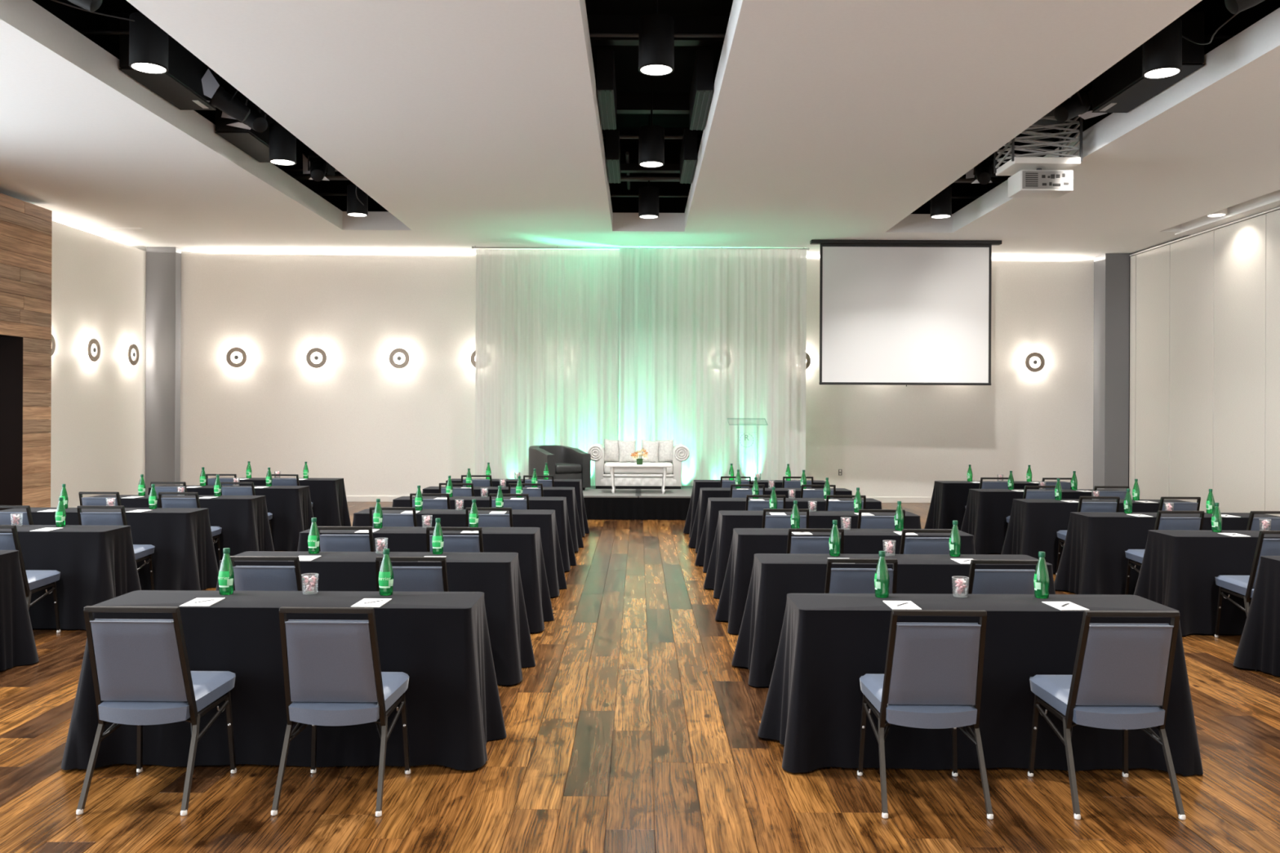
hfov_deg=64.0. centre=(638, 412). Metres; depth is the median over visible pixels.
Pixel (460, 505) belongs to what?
candies
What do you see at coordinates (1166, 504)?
candies
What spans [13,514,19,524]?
candies
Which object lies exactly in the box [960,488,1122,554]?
draped table
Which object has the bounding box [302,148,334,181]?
spotlight
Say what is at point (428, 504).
banquet chair
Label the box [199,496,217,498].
paper sheet
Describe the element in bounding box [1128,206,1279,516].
wall
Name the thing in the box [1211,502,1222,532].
water bottle
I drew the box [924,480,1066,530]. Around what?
draped table
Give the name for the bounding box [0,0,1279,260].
ceiling
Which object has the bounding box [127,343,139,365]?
wall sconce
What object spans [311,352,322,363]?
diffuser
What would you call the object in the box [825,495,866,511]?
banquet chair
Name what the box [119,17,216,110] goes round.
speaker box
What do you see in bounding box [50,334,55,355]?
wall sconce
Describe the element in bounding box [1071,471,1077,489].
water bottle
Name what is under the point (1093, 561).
draped table
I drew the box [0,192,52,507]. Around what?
wall
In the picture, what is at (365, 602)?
paper sheet
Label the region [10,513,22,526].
glass
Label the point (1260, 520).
glass
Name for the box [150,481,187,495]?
banquet chair
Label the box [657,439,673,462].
pillow
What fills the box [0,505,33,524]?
banquet chair
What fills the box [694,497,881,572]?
draped table
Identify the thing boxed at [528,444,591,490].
armchair
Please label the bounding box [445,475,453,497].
water bottle
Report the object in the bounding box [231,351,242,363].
diffuser
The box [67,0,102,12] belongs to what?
spotlight
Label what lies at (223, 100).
spotlight
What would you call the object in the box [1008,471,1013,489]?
water bottle
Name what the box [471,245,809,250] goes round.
rod
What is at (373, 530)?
paper sheet
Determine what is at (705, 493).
draped table
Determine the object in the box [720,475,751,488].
banquet chair
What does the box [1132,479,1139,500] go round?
water bottle
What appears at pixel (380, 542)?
candies
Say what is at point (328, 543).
banquet chair
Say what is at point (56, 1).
cable
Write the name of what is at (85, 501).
banquet chair
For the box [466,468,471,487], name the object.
water bottle
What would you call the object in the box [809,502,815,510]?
candies
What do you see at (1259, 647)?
draped table
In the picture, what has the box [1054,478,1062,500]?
water bottle
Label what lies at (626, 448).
pillow
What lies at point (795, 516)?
water bottle
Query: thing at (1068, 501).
paper sheet
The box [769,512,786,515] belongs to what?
paper sheet
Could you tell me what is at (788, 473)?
water bottle
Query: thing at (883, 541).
glass
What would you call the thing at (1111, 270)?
column
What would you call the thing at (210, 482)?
banquet chair
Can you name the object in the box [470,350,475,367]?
wall sconce
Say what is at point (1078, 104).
spotlight
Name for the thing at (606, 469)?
seat cushion
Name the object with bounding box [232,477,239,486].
glass
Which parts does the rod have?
rail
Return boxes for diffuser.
[90,343,97,356]
[130,348,136,359]
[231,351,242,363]
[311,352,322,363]
[393,352,404,364]
[1029,356,1039,367]
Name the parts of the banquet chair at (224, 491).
backrest, frame, seat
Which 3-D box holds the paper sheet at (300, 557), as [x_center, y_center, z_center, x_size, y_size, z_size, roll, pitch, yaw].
[-2.128,0.928,6.529,0.140,0.005,0.215,0,0,0]
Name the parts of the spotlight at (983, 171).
barn door, barn door, barn door, barn door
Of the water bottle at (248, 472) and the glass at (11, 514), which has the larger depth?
the water bottle at (248, 472)
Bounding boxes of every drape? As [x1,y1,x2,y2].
[475,248,619,485]
[618,248,806,485]
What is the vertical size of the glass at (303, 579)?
0.099 m
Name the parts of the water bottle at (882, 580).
label panel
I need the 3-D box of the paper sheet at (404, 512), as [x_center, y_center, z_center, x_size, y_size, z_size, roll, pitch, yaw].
[-2.129,0.928,9.550,0.140,0.005,0.215,0,0,-2]
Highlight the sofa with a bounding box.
[586,443,689,488]
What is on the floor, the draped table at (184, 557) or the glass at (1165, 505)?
the draped table at (184, 557)
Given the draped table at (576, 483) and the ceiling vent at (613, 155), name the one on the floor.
the draped table at (576, 483)
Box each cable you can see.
[52,0,134,21]
[355,185,364,205]
[1182,13,1238,44]
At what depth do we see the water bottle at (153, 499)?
9.78 m
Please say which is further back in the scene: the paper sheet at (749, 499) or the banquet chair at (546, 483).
the banquet chair at (546, 483)
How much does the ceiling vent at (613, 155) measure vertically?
0.420 m
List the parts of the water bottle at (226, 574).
label panel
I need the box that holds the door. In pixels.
[0,334,25,510]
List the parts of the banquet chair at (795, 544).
backrest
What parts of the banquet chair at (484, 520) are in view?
backrest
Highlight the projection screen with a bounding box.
[809,240,1001,386]
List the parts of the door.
soffit panel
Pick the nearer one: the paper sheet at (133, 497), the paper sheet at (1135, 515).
the paper sheet at (1135, 515)
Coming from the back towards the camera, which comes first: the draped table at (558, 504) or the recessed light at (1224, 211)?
the recessed light at (1224, 211)
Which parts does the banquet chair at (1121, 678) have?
leg, seat rail, leg, seat, frame, backrest, leg, leg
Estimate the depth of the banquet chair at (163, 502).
10.36 m
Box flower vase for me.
[630,447,648,464]
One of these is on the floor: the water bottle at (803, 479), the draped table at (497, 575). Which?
the draped table at (497, 575)
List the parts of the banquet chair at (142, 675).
leg, backrest, leg, frame, seat, leg, seat rail, leg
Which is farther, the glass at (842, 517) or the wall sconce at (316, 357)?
the wall sconce at (316, 357)
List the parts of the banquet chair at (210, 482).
backrest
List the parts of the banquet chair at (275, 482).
backrest, frame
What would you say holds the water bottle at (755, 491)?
on the draped table at (714, 505)
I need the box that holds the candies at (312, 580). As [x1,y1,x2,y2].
[304,575,315,591]
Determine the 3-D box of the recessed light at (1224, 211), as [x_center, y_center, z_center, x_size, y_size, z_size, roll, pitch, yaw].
[8.774,-3.054,15.550,0.290,0.114,0.290,0,0,0]
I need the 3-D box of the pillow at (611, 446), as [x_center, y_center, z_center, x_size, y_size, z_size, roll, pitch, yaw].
[-0.463,0.678,18.175,0.327,0.434,0.188,0,0,12]
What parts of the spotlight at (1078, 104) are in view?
barn door, barn door, barn door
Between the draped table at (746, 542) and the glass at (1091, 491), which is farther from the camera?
the glass at (1091, 491)
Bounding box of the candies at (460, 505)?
[456,500,462,509]
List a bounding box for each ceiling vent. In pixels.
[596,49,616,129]
[605,128,621,183]
[680,128,697,183]
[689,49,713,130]
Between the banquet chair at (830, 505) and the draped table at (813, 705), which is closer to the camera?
the draped table at (813, 705)
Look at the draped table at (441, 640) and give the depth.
4.89 m
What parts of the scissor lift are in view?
guide post, scissor arm, scissor arm, scissor arm, scissor arm, guide post, scissor arm, scissor arm, scissor arm, scissor arm, scissor arm, scissor arm, scissor arm, scissor arm, scissor arm, scissor arm, scissor arm, scissor arm, scissor arm, scissor arm, scissor arm, frame, scissor arm, scissor arm, guide post, scissor arm, scissor arm, scissor arm, scissor arm, scissor arm, scissor arm, guide post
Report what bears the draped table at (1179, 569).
on the floor
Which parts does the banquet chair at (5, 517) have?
backrest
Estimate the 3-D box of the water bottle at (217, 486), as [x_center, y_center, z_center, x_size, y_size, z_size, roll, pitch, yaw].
[-4.641,0.802,11.287,0.075,0.235,0.077,0,0,-3]
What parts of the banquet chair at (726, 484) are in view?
backrest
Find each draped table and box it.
[0,507,218,590]
[0,524,141,630]
[0,550,39,671]
[60,590,506,770]
[89,494,274,568]
[147,484,313,551]
[205,477,351,526]
[215,551,535,684]
[297,526,554,632]
[352,508,567,597]
[392,496,576,571]
[422,486,583,551]
[445,478,589,537]
[683,480,825,537]
[688,487,852,552]
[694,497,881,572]
[702,510,921,598]
[715,528,975,634]
[731,553,1055,687]
[757,593,1203,776]
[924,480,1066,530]
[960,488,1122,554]
[1000,498,1193,573]
[1053,511,1279,595]
[1133,529,1279,635]
[1233,555,1279,676]
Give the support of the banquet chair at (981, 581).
on the floor
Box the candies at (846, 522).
[842,518,848,528]
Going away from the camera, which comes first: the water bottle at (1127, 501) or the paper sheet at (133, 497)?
the water bottle at (1127, 501)
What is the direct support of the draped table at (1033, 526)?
on the floor
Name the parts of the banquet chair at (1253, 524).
backrest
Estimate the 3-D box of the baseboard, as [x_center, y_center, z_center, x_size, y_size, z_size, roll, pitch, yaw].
[0.063,1.645,19.427,17.308,0.110,0.017,0,0,-2]
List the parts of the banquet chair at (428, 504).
backrest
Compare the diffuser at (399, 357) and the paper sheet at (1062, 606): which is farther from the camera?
the diffuser at (399, 357)
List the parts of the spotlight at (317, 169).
barn door, barn door, barn door, barn door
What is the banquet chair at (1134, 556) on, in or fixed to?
on the floor
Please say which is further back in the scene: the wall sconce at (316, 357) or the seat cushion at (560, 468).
the wall sconce at (316, 357)
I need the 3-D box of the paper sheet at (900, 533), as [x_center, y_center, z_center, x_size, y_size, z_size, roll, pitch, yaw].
[2.095,0.947,8.040,0.140,0.005,0.215,0,0,0]
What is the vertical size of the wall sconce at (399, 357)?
0.384 m
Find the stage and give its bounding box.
[582,485,693,519]
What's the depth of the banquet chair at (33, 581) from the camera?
7.54 m
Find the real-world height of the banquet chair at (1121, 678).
0.876 m
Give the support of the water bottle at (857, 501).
on the draped table at (727, 520)
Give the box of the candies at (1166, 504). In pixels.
[1165,502,1172,511]
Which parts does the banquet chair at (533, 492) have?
backrest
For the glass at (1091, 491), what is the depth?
11.30 m
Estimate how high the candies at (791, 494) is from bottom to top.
0.090 m
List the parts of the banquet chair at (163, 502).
backrest, frame, seat, leg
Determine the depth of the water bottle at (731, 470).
14.29 m
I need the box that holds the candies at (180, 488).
[178,487,183,495]
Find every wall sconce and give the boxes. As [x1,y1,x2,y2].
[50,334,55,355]
[87,338,100,361]
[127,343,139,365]
[226,346,247,367]
[306,347,327,368]
[389,348,409,368]
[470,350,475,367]
[805,352,810,368]
[1025,351,1044,372]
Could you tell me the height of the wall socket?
0.116 m
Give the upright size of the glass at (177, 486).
0.099 m
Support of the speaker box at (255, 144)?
attached to the ceiling
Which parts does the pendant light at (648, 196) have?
stem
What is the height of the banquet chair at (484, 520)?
0.876 m
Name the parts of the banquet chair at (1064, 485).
backrest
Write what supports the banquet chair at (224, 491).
on the floor
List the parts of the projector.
panel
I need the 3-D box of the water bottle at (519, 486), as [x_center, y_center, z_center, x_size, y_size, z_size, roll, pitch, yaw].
[-1.319,0.817,11.311,0.075,0.235,0.077,0,0,0]
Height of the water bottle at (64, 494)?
0.235 m
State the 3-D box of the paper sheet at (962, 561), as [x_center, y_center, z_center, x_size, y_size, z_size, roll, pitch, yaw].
[2.091,0.947,6.529,0.140,0.005,0.215,0,0,0]
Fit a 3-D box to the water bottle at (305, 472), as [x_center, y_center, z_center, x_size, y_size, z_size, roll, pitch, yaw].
[-4.650,0.802,14.307,0.075,0.235,0.077,0,0,-14]
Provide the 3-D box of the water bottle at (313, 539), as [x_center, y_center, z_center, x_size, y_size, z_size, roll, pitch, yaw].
[-2.147,0.813,6.770,0.075,0.235,0.077,0,0,-1]
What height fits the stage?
0.381 m
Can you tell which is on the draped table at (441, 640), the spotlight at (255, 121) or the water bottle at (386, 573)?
the water bottle at (386, 573)
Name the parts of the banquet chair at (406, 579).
backrest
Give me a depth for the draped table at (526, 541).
7.92 m
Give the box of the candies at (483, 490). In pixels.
[482,488,486,496]
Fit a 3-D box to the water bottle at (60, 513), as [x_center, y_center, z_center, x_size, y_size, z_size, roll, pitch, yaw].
[-4.672,0.801,8.278,0.075,0.235,0.077,0,0,-7]
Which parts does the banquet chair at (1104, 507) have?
leg, seat, backrest, frame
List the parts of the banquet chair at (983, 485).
frame, backrest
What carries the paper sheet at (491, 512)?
on the draped table at (545, 519)
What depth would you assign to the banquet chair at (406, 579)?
5.82 m
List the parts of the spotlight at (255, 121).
barn door, barn door, barn door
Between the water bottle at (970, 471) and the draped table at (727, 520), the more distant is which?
the water bottle at (970, 471)
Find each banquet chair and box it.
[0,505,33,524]
[0,524,60,632]
[75,605,236,816]
[76,505,155,590]
[78,491,121,506]
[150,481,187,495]
[158,492,222,564]
[205,474,237,485]
[220,481,272,535]
[230,555,302,591]
[271,474,313,507]
[271,606,410,817]
[317,526,374,551]
[368,506,417,526]
[375,556,448,591]
[409,493,450,509]
[426,527,484,552]
[439,483,474,496]
[461,475,492,486]
[466,507,512,527]
[489,493,529,509]
[508,483,543,497]
[523,475,554,487]
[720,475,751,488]
[729,484,764,497]
[745,494,785,511]
[761,508,808,528]
[782,476,813,488]
[786,528,844,554]
[800,484,835,497]
[824,558,897,593]
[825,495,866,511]
[857,509,905,528]
[857,609,993,819]
[899,528,951,554]
[965,477,1008,506]
[968,559,1038,594]
[1006,485,1055,527]
[1027,610,1185,820]
[1040,477,1071,488]
[1055,496,1119,574]
[1093,485,1129,499]
[1124,511,1204,595]
[1158,497,1200,511]
[1214,530,1279,637]
[1246,511,1279,530]
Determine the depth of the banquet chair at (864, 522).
8.82 m
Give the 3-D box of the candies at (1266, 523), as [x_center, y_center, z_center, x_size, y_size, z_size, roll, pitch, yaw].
[5.073,0.912,8.287,0.063,0.088,0.056,0,0,-32]
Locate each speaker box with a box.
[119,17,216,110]
[214,89,277,162]
[1092,11,1204,112]
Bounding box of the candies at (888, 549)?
[884,541,893,553]
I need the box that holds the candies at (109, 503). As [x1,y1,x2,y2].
[107,497,113,506]
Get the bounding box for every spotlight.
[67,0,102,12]
[201,67,250,122]
[221,88,267,132]
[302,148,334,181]
[965,154,999,184]
[1053,81,1107,122]
[1224,0,1264,13]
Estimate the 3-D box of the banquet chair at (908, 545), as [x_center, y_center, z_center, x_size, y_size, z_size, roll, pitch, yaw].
[2.074,1.271,7.586,0.472,0.876,0.581,0,0,-1]
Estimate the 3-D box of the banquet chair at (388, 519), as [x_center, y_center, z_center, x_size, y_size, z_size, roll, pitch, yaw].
[-2.119,1.252,9.098,0.472,0.876,0.581,0,0,1]
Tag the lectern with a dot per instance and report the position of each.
(727, 418)
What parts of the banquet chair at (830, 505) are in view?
backrest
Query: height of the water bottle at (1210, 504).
0.235 m
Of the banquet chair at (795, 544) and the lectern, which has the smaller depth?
the banquet chair at (795, 544)
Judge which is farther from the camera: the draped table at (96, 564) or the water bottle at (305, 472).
the water bottle at (305, 472)
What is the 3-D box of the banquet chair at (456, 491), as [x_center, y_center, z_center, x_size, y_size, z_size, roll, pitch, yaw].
[-2.110,1.252,12.125,0.472,0.876,0.581,0,0,1]
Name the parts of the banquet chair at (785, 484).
backrest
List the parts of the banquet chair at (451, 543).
backrest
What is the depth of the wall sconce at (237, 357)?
19.12 m
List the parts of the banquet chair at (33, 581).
backrest, frame, leg, seat rail, seat, leg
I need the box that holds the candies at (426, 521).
[423,515,430,526]
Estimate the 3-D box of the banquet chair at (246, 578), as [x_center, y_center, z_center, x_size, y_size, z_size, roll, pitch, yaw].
[-2.125,1.252,6.083,0.472,0.876,0.581,0,0,1]
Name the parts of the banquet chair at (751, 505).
backrest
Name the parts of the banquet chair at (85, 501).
backrest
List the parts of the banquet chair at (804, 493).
backrest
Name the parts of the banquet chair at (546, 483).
backrest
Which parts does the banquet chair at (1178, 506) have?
backrest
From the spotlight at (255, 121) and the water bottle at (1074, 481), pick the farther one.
the water bottle at (1074, 481)
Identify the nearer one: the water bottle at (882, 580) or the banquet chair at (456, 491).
the water bottle at (882, 580)
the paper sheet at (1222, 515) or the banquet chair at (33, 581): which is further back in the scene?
the paper sheet at (1222, 515)
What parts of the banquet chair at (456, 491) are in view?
backrest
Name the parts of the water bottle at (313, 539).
label panel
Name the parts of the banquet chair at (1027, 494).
frame, backrest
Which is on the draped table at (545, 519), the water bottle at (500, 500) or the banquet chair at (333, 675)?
the water bottle at (500, 500)
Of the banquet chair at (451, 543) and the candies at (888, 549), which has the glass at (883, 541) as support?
the candies at (888, 549)
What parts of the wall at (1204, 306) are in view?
panel, panel, panel, panel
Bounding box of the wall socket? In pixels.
[838,469,842,475]
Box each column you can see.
[145,247,181,494]
[1093,253,1129,491]
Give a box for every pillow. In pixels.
[604,438,622,462]
[617,440,636,462]
[640,440,659,462]
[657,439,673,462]
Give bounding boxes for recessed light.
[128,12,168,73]
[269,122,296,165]
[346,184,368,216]
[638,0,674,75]
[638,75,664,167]
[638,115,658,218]
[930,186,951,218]
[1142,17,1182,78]
[1206,208,1227,217]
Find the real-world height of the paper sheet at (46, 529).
0.005 m
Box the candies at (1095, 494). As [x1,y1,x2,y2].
[1093,491,1097,496]
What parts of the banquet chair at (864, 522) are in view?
backrest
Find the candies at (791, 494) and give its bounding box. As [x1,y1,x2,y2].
[789,489,794,497]
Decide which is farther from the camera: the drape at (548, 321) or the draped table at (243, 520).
the drape at (548, 321)
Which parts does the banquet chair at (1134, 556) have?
leg, seat, seat rail, backrest, frame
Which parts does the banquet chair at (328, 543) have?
backrest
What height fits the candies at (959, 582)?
0.088 m
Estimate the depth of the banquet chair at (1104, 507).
10.34 m
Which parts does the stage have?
deck panel, deck panel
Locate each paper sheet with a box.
[29,527,62,531]
[37,509,56,511]
[123,496,144,498]
[125,509,150,512]
[179,597,225,606]
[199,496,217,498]
[297,555,321,560]
[350,598,391,607]
[354,528,379,533]
[400,511,420,513]
[460,529,482,533]
[488,511,506,514]
[510,497,524,499]
[749,498,764,500]
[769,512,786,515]
[791,532,812,534]
[853,512,874,515]
[882,600,921,609]
[893,531,918,535]
[950,558,972,564]
[1041,601,1089,610]
[1060,500,1078,502]
[1126,514,1151,516]
[1137,501,1157,502]
[1217,533,1250,537]
[1221,514,1240,517]
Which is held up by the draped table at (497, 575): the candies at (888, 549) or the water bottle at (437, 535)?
the water bottle at (437, 535)
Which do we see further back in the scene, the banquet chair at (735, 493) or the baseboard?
the baseboard
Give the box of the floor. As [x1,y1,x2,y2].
[0,502,1279,852]
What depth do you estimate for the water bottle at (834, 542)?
6.75 m
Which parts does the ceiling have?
panel, panel, panel, panel, panel, panel, panel, panel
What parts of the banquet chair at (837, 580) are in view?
backrest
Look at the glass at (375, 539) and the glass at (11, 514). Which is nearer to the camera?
the glass at (375, 539)
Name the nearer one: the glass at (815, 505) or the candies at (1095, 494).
the glass at (815, 505)
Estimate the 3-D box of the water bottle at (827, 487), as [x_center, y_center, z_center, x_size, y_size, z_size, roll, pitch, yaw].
[2.076,0.832,11.286,0.077,0.235,0.075,0,0,14]
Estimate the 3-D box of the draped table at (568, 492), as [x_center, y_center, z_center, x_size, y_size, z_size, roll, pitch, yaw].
[-1.732,1.310,12.705,2.100,0.756,0.725,0,0,0]
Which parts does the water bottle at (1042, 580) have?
label panel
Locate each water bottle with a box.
[55,497,66,526]
[59,484,68,508]
[137,474,145,496]
[148,484,157,509]
[200,466,206,486]
[213,475,221,496]
[218,547,234,595]
[245,461,251,478]
[265,467,271,486]
[302,462,308,478]
[307,517,319,554]
[373,498,382,528]
[378,548,393,595]
[414,485,422,510]
[431,518,443,554]
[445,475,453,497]
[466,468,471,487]
[469,498,478,527]
[485,462,491,479]
[495,485,503,511]
[515,475,522,497]
[531,468,537,487]
[543,462,548,479]
[728,463,733,480]
[735,469,741,488]
[751,476,759,498]
[769,487,777,508]
[785,463,791,480]
[790,500,799,528]
[800,470,806,488]
[823,477,830,498]
[828,520,840,556]
[853,487,862,512]
[874,551,889,598]
[893,501,903,530]
[948,520,960,556]
[967,464,972,481]
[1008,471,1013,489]
[1026,465,1031,481]
[1033,551,1049,599]
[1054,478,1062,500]
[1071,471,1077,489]
[1124,488,1132,513]
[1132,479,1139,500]
[1205,488,1214,513]
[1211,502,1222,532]
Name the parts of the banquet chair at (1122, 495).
backrest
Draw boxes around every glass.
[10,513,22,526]
[106,497,115,506]
[177,486,185,496]
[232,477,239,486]
[301,573,318,595]
[374,537,387,554]
[422,515,432,528]
[454,499,463,510]
[480,488,488,497]
[499,479,506,487]
[768,480,774,488]
[787,488,795,498]
[808,501,817,511]
[840,516,851,529]
[882,539,895,556]
[951,576,968,597]
[1091,490,1099,500]
[1164,502,1173,511]
[1258,519,1271,530]
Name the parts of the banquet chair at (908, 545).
backrest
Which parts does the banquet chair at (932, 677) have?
leg, seat rail, leg, seat, frame, backrest, leg, leg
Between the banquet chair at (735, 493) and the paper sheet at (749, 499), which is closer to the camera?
the paper sheet at (749, 499)
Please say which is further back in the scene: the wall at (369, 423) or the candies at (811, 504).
the wall at (369, 423)
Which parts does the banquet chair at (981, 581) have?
backrest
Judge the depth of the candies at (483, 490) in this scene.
11.30 m
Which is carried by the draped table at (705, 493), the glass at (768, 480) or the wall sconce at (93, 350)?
the glass at (768, 480)
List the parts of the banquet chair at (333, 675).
leg, leg, backrest, frame, seat, leg, seat rail, leg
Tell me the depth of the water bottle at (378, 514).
8.25 m
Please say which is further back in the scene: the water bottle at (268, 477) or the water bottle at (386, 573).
the water bottle at (268, 477)
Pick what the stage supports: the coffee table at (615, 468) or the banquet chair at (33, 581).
the coffee table at (615, 468)
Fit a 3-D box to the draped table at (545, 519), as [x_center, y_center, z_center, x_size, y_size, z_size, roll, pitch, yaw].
[-1.732,1.310,9.685,2.100,0.756,0.725,0,0,0]
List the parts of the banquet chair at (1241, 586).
leg, seat rail, seat, leg, frame, backrest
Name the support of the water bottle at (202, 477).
on the draped table at (291, 506)
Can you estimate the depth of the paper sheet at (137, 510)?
9.50 m
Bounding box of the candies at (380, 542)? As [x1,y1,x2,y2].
[377,539,385,551]
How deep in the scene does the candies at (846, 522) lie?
8.28 m
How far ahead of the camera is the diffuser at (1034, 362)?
19.58 m
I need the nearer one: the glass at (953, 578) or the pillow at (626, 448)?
the glass at (953, 578)
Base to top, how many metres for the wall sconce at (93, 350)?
0.384 m
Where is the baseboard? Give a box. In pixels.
[346,496,931,502]
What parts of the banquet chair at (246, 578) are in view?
backrest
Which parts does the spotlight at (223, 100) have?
barn door, barn door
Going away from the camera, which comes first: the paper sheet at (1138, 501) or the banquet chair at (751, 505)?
the banquet chair at (751, 505)
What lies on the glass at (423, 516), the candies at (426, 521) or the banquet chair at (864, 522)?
the candies at (426, 521)
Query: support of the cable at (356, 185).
hanging from the ceiling
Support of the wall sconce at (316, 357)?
attached to the wall at (369, 423)
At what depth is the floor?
4.71 m
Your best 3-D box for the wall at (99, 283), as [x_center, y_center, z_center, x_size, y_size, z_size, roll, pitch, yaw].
[-9.366,-0.892,17.600,0.480,5.100,5.200,0,0,0]
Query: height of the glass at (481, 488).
0.099 m
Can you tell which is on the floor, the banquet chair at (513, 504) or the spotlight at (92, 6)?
the banquet chair at (513, 504)
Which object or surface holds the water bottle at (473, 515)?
on the draped table at (526, 541)
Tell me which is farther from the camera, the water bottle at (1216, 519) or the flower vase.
the flower vase
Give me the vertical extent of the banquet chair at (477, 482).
0.876 m
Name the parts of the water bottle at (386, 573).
label panel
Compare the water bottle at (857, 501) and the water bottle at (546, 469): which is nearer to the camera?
the water bottle at (857, 501)
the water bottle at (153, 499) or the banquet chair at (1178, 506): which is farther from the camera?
the banquet chair at (1178, 506)
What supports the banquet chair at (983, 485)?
on the floor
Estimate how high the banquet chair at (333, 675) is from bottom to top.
0.876 m
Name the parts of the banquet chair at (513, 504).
backrest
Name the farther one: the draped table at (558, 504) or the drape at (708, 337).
the drape at (708, 337)
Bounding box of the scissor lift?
[994,102,1082,175]
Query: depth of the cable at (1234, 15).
8.71 m
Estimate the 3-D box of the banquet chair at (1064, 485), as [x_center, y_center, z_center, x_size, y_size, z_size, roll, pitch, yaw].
[5.458,1.287,13.629,0.472,0.876,0.581,0,0,-1]
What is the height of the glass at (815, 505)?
0.099 m
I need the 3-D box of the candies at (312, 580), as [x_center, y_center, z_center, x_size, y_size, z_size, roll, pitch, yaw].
[-1.694,0.880,5.277,0.067,0.091,0.051,0,0,11]
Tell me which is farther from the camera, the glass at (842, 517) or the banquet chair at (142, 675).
the glass at (842, 517)
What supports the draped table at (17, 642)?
on the floor
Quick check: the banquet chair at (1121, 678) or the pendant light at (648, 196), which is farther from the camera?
the pendant light at (648, 196)
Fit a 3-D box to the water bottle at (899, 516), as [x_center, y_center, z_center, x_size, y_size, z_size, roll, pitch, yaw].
[2.105,0.832,8.276,0.077,0.235,0.075,0,0,23]
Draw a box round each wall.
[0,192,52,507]
[48,220,146,507]
[180,252,1093,497]
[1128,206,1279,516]
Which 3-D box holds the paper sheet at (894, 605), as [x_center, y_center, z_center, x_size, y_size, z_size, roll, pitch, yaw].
[1.290,0.943,5.019,0.140,0.005,0.215,0,0,1]
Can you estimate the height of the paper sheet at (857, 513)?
0.005 m
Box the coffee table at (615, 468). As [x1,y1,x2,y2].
[606,463,671,493]
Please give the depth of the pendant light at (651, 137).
12.23 m
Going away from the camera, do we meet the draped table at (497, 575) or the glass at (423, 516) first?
the draped table at (497, 575)
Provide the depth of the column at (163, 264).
18.95 m
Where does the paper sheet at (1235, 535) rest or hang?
on the draped table at (1179, 569)
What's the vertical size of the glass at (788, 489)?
0.099 m
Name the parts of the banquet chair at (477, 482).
backrest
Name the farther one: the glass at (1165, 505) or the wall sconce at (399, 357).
the wall sconce at (399, 357)
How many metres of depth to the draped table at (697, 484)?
13.96 m
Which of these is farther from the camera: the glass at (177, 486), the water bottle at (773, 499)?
the glass at (177, 486)
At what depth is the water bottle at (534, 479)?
12.76 m
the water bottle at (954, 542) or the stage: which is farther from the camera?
the stage
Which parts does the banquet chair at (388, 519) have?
backrest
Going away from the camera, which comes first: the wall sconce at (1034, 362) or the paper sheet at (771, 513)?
the paper sheet at (771, 513)
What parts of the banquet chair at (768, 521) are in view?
backrest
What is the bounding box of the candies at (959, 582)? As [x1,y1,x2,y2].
[955,578,965,594]
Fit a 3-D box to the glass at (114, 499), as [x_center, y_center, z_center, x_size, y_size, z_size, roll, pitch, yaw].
[-5.055,0.868,9.805,0.086,0.099,0.086,0,0,-43]
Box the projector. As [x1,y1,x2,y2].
[1008,168,1073,198]
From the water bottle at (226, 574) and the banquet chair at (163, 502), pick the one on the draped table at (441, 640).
the water bottle at (226, 574)
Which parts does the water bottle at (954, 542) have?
label panel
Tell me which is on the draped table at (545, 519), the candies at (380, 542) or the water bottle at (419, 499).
the water bottle at (419, 499)
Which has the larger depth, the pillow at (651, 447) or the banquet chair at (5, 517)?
the pillow at (651, 447)
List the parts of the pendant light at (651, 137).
stem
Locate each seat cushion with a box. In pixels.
[555,462,581,473]
[604,462,673,474]
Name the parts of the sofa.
arm, arm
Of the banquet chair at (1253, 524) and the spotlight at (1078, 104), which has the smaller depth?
the banquet chair at (1253, 524)
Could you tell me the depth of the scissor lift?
11.75 m
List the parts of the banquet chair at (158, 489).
backrest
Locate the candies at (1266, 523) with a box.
[1262,520,1268,530]
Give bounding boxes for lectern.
[727,417,768,469]
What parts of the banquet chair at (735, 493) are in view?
backrest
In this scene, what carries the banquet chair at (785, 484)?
on the floor
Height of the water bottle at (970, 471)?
0.235 m
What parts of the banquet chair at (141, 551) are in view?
backrest, frame, seat rail, seat, leg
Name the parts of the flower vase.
pot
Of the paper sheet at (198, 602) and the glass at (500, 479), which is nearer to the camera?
the paper sheet at (198, 602)
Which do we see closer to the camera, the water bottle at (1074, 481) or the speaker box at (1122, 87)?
the speaker box at (1122, 87)
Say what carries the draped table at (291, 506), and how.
on the floor

